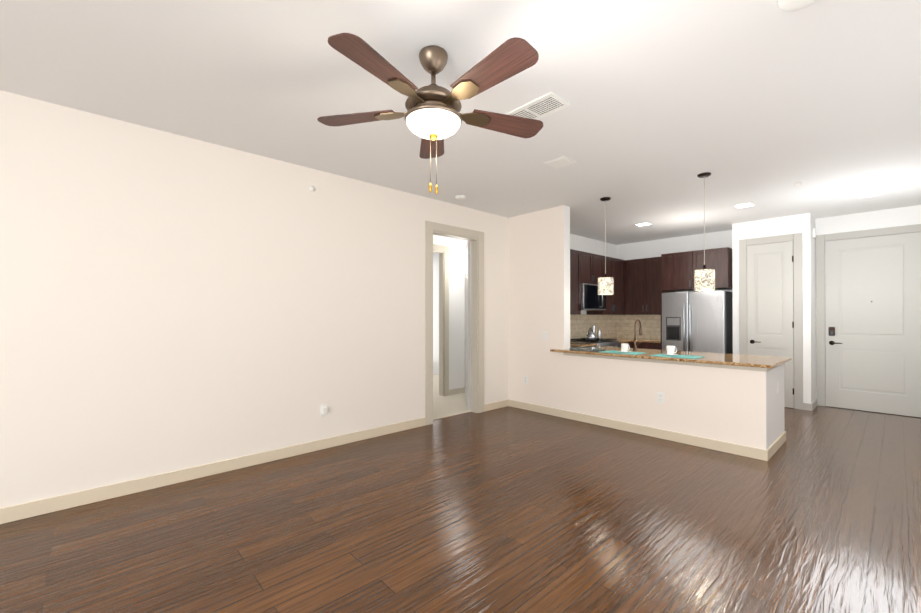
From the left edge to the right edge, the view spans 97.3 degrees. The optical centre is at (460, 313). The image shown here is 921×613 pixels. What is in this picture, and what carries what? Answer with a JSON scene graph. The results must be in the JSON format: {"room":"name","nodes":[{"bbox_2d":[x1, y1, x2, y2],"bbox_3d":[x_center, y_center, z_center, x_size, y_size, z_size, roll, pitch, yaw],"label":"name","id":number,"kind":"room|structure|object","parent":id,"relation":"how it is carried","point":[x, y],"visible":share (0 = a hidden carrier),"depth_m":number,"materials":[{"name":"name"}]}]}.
{"room":"living room","nodes":[
{"label":"living room","id":0,"kind":"room"},
{"bbox_2d":[0,90,616,507],"bbox_3d":[-0.945,-0.034,4.617,11.570,2.820,0.120,0,0,-43],"label":"wall","id":1,"kind":"structure","parent":0,"point":[170,302],"depth_m":3.34,"materials":[{"name":"white paint"}]},
{"bbox_2d":[0,417,425,523],"bbox_3d":[-2.785,1.316,2.809,6.425,0.100,0.016,0,0,-43],"label":"baseboard","id":2,"kind":"structure","parent":1,"relation":"attached to","point":[41,507],"depth_m":3.28,"materials":[{"name":"beige wood"}]},
{"bbox_2d":[320,405,326,416],"bbox_3d":[-1.388,0.988,4.111,0.072,0.116,0.008,0,0,-43],"label":"outlet","id":3,"kind":"object","parent":1,"relation":"attached to","point":[321,414],"visible":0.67,"depth_m":4.10,"materials":[{"name":"white plastic"}]},
{"bbox_2d":[322,407,327,413],"bbox_3d":[-1.374,0.980,4.096,0.050,0.065,0.038,0,0,-43],"label":"plug","id":4,"kind":"object","parent":3,"relation":"attached to","point":[324,410],"depth_m":4.08,"materials":[{"name":"white plastic"}]},
{"bbox_2d":[425,221,483,424],"bbox_3d":[-0.098,0.117,5.401,1.030,2.525,0.160,0,0,-43],"label":"door frame","id":5,"kind":"structure","parent":1,"relation":"attached to","point":[477,320],"depth_m":5.62,"materials":[{"name":"beige wood"}]},
{"bbox_2d":[465,241,470,409],"bbox_3d":[0.105,0.174,6.148,0.040,2.400,0.800,0,0,-3],"label":"hall door","id":6,"kind":"structure","parent":1,"relation":"in","point":[468,325],"depth_m":5.75,"materials":[{"name":"grey paint"}]},
{"bbox_2d":[484,399,507,411],"bbox_3d":[0.520,1.333,5.873,0.525,0.100,0.019,0,0,-43],"label":"baseboard","id":7,"kind":"structure","parent":1,"relation":"attached to","point":[500,404],"depth_m":5.85,"materials":[{"name":"beige wood"}]},
{"bbox_2d":[570,249,581,314],"bbox_3d":[1.731,-0.518,6.770,0.476,1.070,0.338,0,0,-43],"label":"upper cabinet","id":8,"kind":"object","parent":1,"relation":"attached to","point":[575,255],"depth_m":6.71,"materials":[{"name":"brown wood"}]},
{"bbox_2d":[582,251,604,284],"bbox_3d":[2.189,-0.780,7.196,0.774,0.540,0.338,0,0,-43],"label":"upper cabinet","id":9,"kind":"object","parent":1,"relation":"attached to","point":[593,265],"depth_m":7.08,"materials":[{"name":"brown wood"}]},
{"bbox_2d":[581,283,605,309],"bbox_3d":[2.223,-0.283,7.159,0.764,0.445,0.450,0,0,-43],"label":"over-the-range microwave","id":10,"kind":"object","parent":9,"relation":"attached to","point":[591,299],"visible":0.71,"depth_m":6.92,"materials":[{"name":"silver metal"}]},
{"bbox_2d":[586,256,621,314],"bbox_3d":[2.757,-0.512,7.722,0.775,1.070,0.338,0,0,-43],"label":"upper cabinet","id":11,"kind":"object","parent":1,"relation":"attached to","point":[613,266],"depth_m":7.61,"materials":[{"name":"brown wood"}]},
{"bbox_2d":[433,253,438,374],"bbox_3d":[0.044,-0.012,8.645,0.100,2.820,2.100,0,0,-43],"label":"wall","id":12,"kind":"structure","parent":0,"point":[435,313],"depth_m":9.20,"materials":[{"name":"white paint"}]},
{"bbox_2d":[433,235,467,389],"bbox_3d":[0.158,-0.020,7.250,6.370,2.820,0.100,0,0,-43],"label":"wall","id":13,"kind":"structure","parent":0,"point":[457,247],"depth_m":6.97,"materials":[{"name":"white paint"}]},
{"bbox_2d":[433,244,448,395],"bbox_3d":[-0.608,0.126,6.524,1.020,2.520,0.120,0,0,-43],"label":"door frame","id":14,"kind":"structure","parent":13,"relation":"attached to","point":[444,322],"depth_m":6.79,"materials":[{"name":"beige wood"}]},
{"bbox_2d":[449,387,464,394],"bbox_3d":[0.234,1.340,7.234,6.270,0.100,0.016,0,0,-43],"label":"baseboard","id":15,"kind":"structure","parent":13,"relation":"attached to","point":[456,391],"depth_m":6.96,"materials":[{"name":"beige wood"}]},
{"bbox_2d":[433,374,470,419],"bbox_3d":[-0.225,1.389,7.729,6.270,0.008,3.465,0,0,-43],"label":"floor","id":16,"kind":"structure","parent":0,"point":[448,406],"depth_m":6.13,"materials":[{"name":"beige tile"}]},
{"bbox_2d":[0,405,920,612],"bbox_3d":[0.538,1.397,3.011,11.570,0.060,11.420,0,0,-43],"label":"floor","id":17,"kind":"structure","parent":0,"point":[508,509],"depth_m":2.55,"materials":[{"name":"brown wood"}]},
{"bbox_2d":[570,338,619,346],"bbox_3d":[2.312,0.909,7.055,0.770,0.920,0.690,0,0,-43],"label":"range","id":18,"kind":"object","parent":17,"relation":"on","point":[607,342],"visible":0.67,"depth_m":6.87,"materials":[{"name":"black metal"}]},
{"bbox_2d":[585,328,595,339],"bbox_3d":[2.220,0.347,6.937,0.220,0.197,0.190,0,0,-43],"label":"kettle","id":19,"kind":"object","parent":18,"relation":"on","point":[590,335],"visible":1,"depth_m":6.88,"materials":[{"name":"silver metal"}]},
{"bbox_2d":[591,325,595,334],"bbox_3d":[2.416,0.328,7.365,0.084,0.240,0.084,0,0,-43],"label":"canister","id":20,"kind":"object","parent":18,"relation":"on","point":[593,329],"visible":0.56,"depth_m":7.33,"materials":[{"name":"silver metal"}]},
{"bbox_2d":[620,343,637,347],"bbox_3d":[3.031,0.960,7.750,1.223,0.865,0.682,0,0,-43],"label":"base cabinet","id":21,"kind":"object","parent":17,"relation":"on","point":[631,345],"depth_m":7.47,"materials":[{"name":"brown wood"}]},
{"bbox_2d":[604,339,633,342],"bbox_3d":[3.023,0.509,7.762,1.223,0.032,0.633,0,0,-43],"label":"countertop","id":22,"kind":"structure","parent":21,"relation":"on","point":[620,340],"depth_m":7.41,"materials":[{"name":"brown stone"}]},
{"bbox_2d":[597,330,600,337],"bbox_3d":[2.563,0.395,7.501,0.084,0.190,0.084,0,0,-43],"label":"canister","id":23,"kind":"object","parent":22,"relation":"on","point":[598,333],"visible":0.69,"depth_m":7.47,"materials":[{"name":"silver metal"}]},
{"bbox_2d":[642,343,661,349],"bbox_3d":[3.675,0.959,7.486,0.640,0.865,0.309,0,0,-43],"label":"base cabinet","id":24,"kind":"object","parent":17,"relation":"on","point":[658,346],"depth_m":7.27,"materials":[{"name":"brown wood"}]},
{"bbox_2d":[636,339,661,342],"bbox_3d":[3.610,0.508,7.545,0.633,0.032,0.480,0,0,-43],"label":"countertop","id":25,"kind":"structure","parent":24,"relation":"on","point":[638,340],"depth_m":7.37,"materials":[{"name":"brown stone"}]},
{"bbox_2d":[662,290,732,353],"bbox_3d":[4.056,0.513,6.921,0.793,1.750,0.940,0,0,-43],"label":"refrigerator","id":26,"kind":"object","parent":17,"relation":"on","point":[698,321],"visible":0.65,"depth_m":6.64,"materials":[{"name":"grey metal"}]},
{"bbox_2d":[0,0,920,244],"bbox_3d":[0.538,-1.493,3.026,11.570,0.080,11.420,0,0,-43],"label":"ceiling","id":27,"kind":"structure","parent":0,"point":[763,106],"depth_m":2.65,"materials":[{"name":"white paint"}]},
{"bbox_2d":[317,33,542,194],"bbox_3d":[-0.125,-1.064,2.237,1.355,0.784,1.308,0,0,-43],"label":"ceiling fan","id":28,"kind":"object","parent":27,"relation":"hanging from","point":[433,117],"visible":1,"depth_m":2.15,"materials":[{"name":"brown wood"}]},
{"bbox_2d":[455,195,465,199],"bbox_3d":[-0.001,-1.424,4.996,0.130,0.035,0.130,0,0,-43],"label":"smoke detector","id":29,"kind":"object","parent":27,"relation":"attached to","point":[460,197],"visible":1,"depth_m":4.96,"materials":[{"name":"white plastic"}]},
{"bbox_2d":[506,92,569,119],"bbox_3d":[0.543,-1.448,2.881,0.230,0.010,0.400,0,0,-43],"label":"ceiling vent","id":30,"kind":"object","parent":27,"relation":"in","point":[544,105],"visible":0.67,"depth_m":2.84,"materials":[{"name":"white plastic"}]},
{"bbox_2d":[544,156,575,168],"bbox_3d":[0.952,-1.442,3.874,0.220,0.010,0.220,0,0,-43],"label":"ceiling vent","id":31,"kind":"object","parent":27,"relation":"in","point":[559,162],"visible":1,"depth_m":3.85,"materials":[{"name":"white plastic"}]},
{"bbox_2d":[598,197,612,294],"bbox_3d":[1.814,-0.839,5.066,0.184,1.204,0.184,0,0,-43],"label":"pendant light","id":32,"kind":"object","parent":27,"relation":"hanging from","point":[605,284],"visible":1,"depth_m":5.01,"materials":[{"name":"white glass"}]},
{"bbox_2d":[634,222,651,225],"bbox_3d":[2.929,-1.430,6.499,0.200,0.007,0.200,0,0,-43],"label":"recessed light","id":33,"kind":"object","parent":27,"relation":"in","point":[643,224],"visible":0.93,"depth_m":6.49,"materials":[{"name":"white plastic"}]},
{"bbox_2d":[694,172,714,290],"bbox_3d":[2.531,-0.844,4.204,0.184,1.204,0.184,0,0,-43],"label":"pendant light","id":34,"kind":"object","parent":27,"relation":"hanging from","point":[704,278],"visible":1,"depth_m":4.15,"materials":[{"name":"white glass"}]},
{"bbox_2d":[733,202,754,207],"bbox_3d":[3.771,-1.436,5.385,0.200,0.007,0.200,0,0,-43],"label":"recessed light","id":35,"kind":"object","parent":27,"relation":"in","point":[744,205],"visible":0.93,"depth_m":5.37,"materials":[{"name":"white plastic"}]},
{"bbox_2d":[777,0,815,10],"bbox_3d":[1.551,-1.441,1.838,0.180,0.035,0.180,0,0,-43],"label":"smoke detector","id":36,"kind":"object","parent":27,"relation":"attached to","point":[789,5],"visible":1,"depth_m":1.87,"materials":[{"name":"white plastic"}]},
{"bbox_2d":[856,191,879,197],"bbox_3d":[4.935,-1.438,4.910,0.200,0.007,0.200,0,0,-43],"label":"recessed light","id":37,"kind":"object","parent":27,"relation":"in","point":[867,194],"visible":0.93,"depth_m":4.89,"materials":[{"name":"white plastic"}]},
{"bbox_2d":[508,205,569,409],"bbox_3d":[1.101,-0.028,5.778,0.150,2.820,0.962,0,0,-43],"label":"wall","id":38,"kind":"structure","parent":0,"point":[538,273],"depth_m":5.67,"materials":[{"name":"white paint"}]},
{"bbox_2d":[524,375,527,383],"bbox_3d":[0.940,0.952,5.828,0.008,0.116,0.072,0,0,-43],"label":"outlet","id":39,"kind":"object","parent":38,"relation":"attached to","point":[525,379],"visible":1,"depth_m":5.83,"materials":[{"name":"white plastic"}]},
{"bbox_2d":[543,331,546,339],"bbox_3d":[1.165,0.306,5.590,0.008,0.116,0.072,0,0,-43],"label":"light switch","id":40,"kind":"object","parent":38,"relation":"attached to","point":[544,335],"visible":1,"depth_m":5.59,"materials":[{"name":"white plastic"}]},
{"bbox_2d":[508,399,771,460],"bbox_3d":[1.784,1.327,4.914,0.019,0.100,3.146,0,0,-43],"label":"baseboard","id":41,"kind":"structure","parent":38,"relation":"attached to","point":[756,453],"depth_m":4.49,"materials":[{"name":"beige wood"}]},
{"bbox_2d":[570,343,596,346],"bbox_3d":[1.824,0.503,6.650,0.493,0.032,0.633,0,0,-43],"label":"countertop","id":42,"kind":"structure","parent":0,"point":[571,344],"depth_m":6.40,"materials":[{"name":"brown stone"}]},
{"bbox_2d":[563,352,785,449],"bbox_3d":[2.444,0.943,4.876,0.924,0.868,2.182,0,0,-43],"label":"wall","id":43,"kind":"structure","parent":0,"point":[742,405],"depth_m":4.31,"materials":[{"name":"white paint"}]},
{"bbox_2d":[657,392,663,403],"bbox_3d":[2.205,0.930,4.465,0.008,0.116,0.072,0,0,-43],"label":"outlet","id":44,"kind":"object","parent":43,"relation":"attached to","point":[660,397],"visible":1,"depth_m":4.46,"materials":[{"name":"white plastic"}]},
{"bbox_2d":[550,346,791,367],"bbox_3d":[2.394,0.492,4.915,1.025,0.030,2.400,0,0,-43],"label":"countertop","id":45,"kind":"structure","parent":43,"relation":"on","point":[745,360],"depth_m":4.39,"materials":[{"name":"stone"}]},
{"bbox_2d":[569,347,605,351],"bbox_3d":[1.660,0.464,5.298,0.280,0.029,0.360,0,0,-43],"label":"glass tray","id":46,"kind":"object","parent":45,"relation":"on","point":[594,349],"visible":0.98,"depth_m":5.24,"materials":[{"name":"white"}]},
{"bbox_2d":[600,350,644,354],"bbox_3d":[1.980,0.475,4.954,0.320,0.004,0.460,0,0,-43],"label":"placemat","id":47,"kind":"object","parent":45,"relation":"on","point":[613,351],"visible":0.92,"depth_m":4.91,"materials":[{"name":"teal fabric"}]},
{"bbox_2d":[619,343,631,352],"bbox_3d":[2.000,0.419,4.932,0.156,0.106,0.156,0,0,-43],"label":"mug","id":48,"kind":"object","parent":47,"relation":"on","point":[624,348],"visible":1,"depth_m":4.90,"materials":[{"name":"white ceramic"}]},
{"bbox_2d":[633,319,642,349],"bbox_3d":[2.373,0.275,5.338,0.218,0.407,0.133,0,0,-43],"label":"gooseneck faucet","id":49,"kind":"object","parent":45,"relation":"on","point":[635,340],"visible":1,"depth_m":5.31,"materials":[{"name":"brown metal"}]},
{"bbox_2d":[650,354,704,358],"bbox_3d":[2.401,0.472,4.499,0.320,0.004,0.460,0,0,-43],"label":"placemat","id":50,"kind":"object","parent":45,"relation":"on","point":[683,356],"visible":1,"depth_m":4.43,"materials":[{"name":"teal fabric"}]},
{"bbox_2d":[664,346,677,355],"bbox_3d":[2.368,0.417,4.564,0.156,0.106,0.156,0,0,-43],"label":"mug","id":51,"kind":"object","parent":50,"relation":"on","point":[670,350],"visible":1,"depth_m":4.53,"materials":[{"name":"white ceramic"}]},
{"bbox_2d":[770,431,785,455],"bbox_3d":[3.193,1.323,4.086,0.906,0.100,0.016,0,0,-43],"label":"baseboard","id":52,"kind":"structure","parent":43,"relation":"attached to","point":[781,439],"depth_m":4.10,"materials":[{"name":"beige wood"}]},
{"bbox_2d":[617,205,920,398],"bbox_3d":[4.799,-0.022,6.843,0.120,2.820,4.430,0,0,-43],"label":"wall","id":53,"kind":"structure","parent":0,"point":[900,216],"depth_m":6.13,"materials":[{"name":"white paint"}]},
{"bbox_2d":[626,257,673,314],"bbox_3d":[3.611,-0.512,7.766,0.338,1.070,0.795,0,0,-43],"label":"upper cabinet","id":54,"kind":"object","parent":53,"relation":"attached to","point":[641,286],"depth_m":7.67,"materials":[{"name":"brown wood"}]},
{"bbox_2d":[658,247,731,290],"bbox_3d":[4.121,-0.731,7.004,0.628,0.640,1.014,0,0,-43],"label":"upper cabinet","id":55,"kind":"object","parent":53,"relation":"attached to","point":[675,270],"depth_m":6.82,"materials":[{"name":"brown wood"}]},
{"bbox_2d":[816,224,920,405],"bbox_3d":[5.775,0.100,5.687,0.020,2.564,1.178,0,0,-43],"label":"door frame","id":56,"kind":"structure","parent":53,"relation":"attached to","point":[820,318],"depth_m":6.06,"materials":[{"name":"grey wood"}]},
{"bbox_2d":[825,232,920,417],"bbox_3d":[5.758,0.150,5.669,0.068,2.463,0.979,0,0,-43],"label":"entrance door","id":57,"kind":"structure","parent":53,"relation":"in","point":[873,324],"depth_m":5.66,"materials":[{"name":"grey wood"}]},
{"bbox_2d":[732,213,815,403],"bbox_3d":[4.860,-0.025,6.299,0.530,2.820,0.950,0,0,-43],"label":"wall","id":58,"kind":"structure","parent":0,"point":[804,224],"depth_m":5.95,"materials":[{"name":"white paint"}]},
{"bbox_2d":[747,241,793,407],"bbox_3d":[4.645,0.162,6.089,0.068,2.443,0.569,0,0,-43],"label":"closet door","id":59,"kind":"structure","parent":58,"relation":"in","point":[770,299],"depth_m":6.07,"materials":[{"name":"grey wood"}]},
{"bbox_2d":[739,233,802,409],"bbox_3d":[4.662,0.112,6.107,0.020,2.544,0.768,0,0,-43],"label":"door frame","id":60,"kind":"structure","parent":58,"relation":"attached to","point":[796,238],"depth_m":5.88,"materials":[{"name":"grey wood"}]},
{"bbox_2d":[808,399,816,410],"bbox_3d":[5.176,1.333,5.940,0.546,0.100,0.036,0,0,-43],"label":"baseboard","id":61,"kind":"structure","parent":58,"relation":"attached to","point":[811,406],"depth_m":5.77,"materials":[{"name":"grey wood"}]}
]}

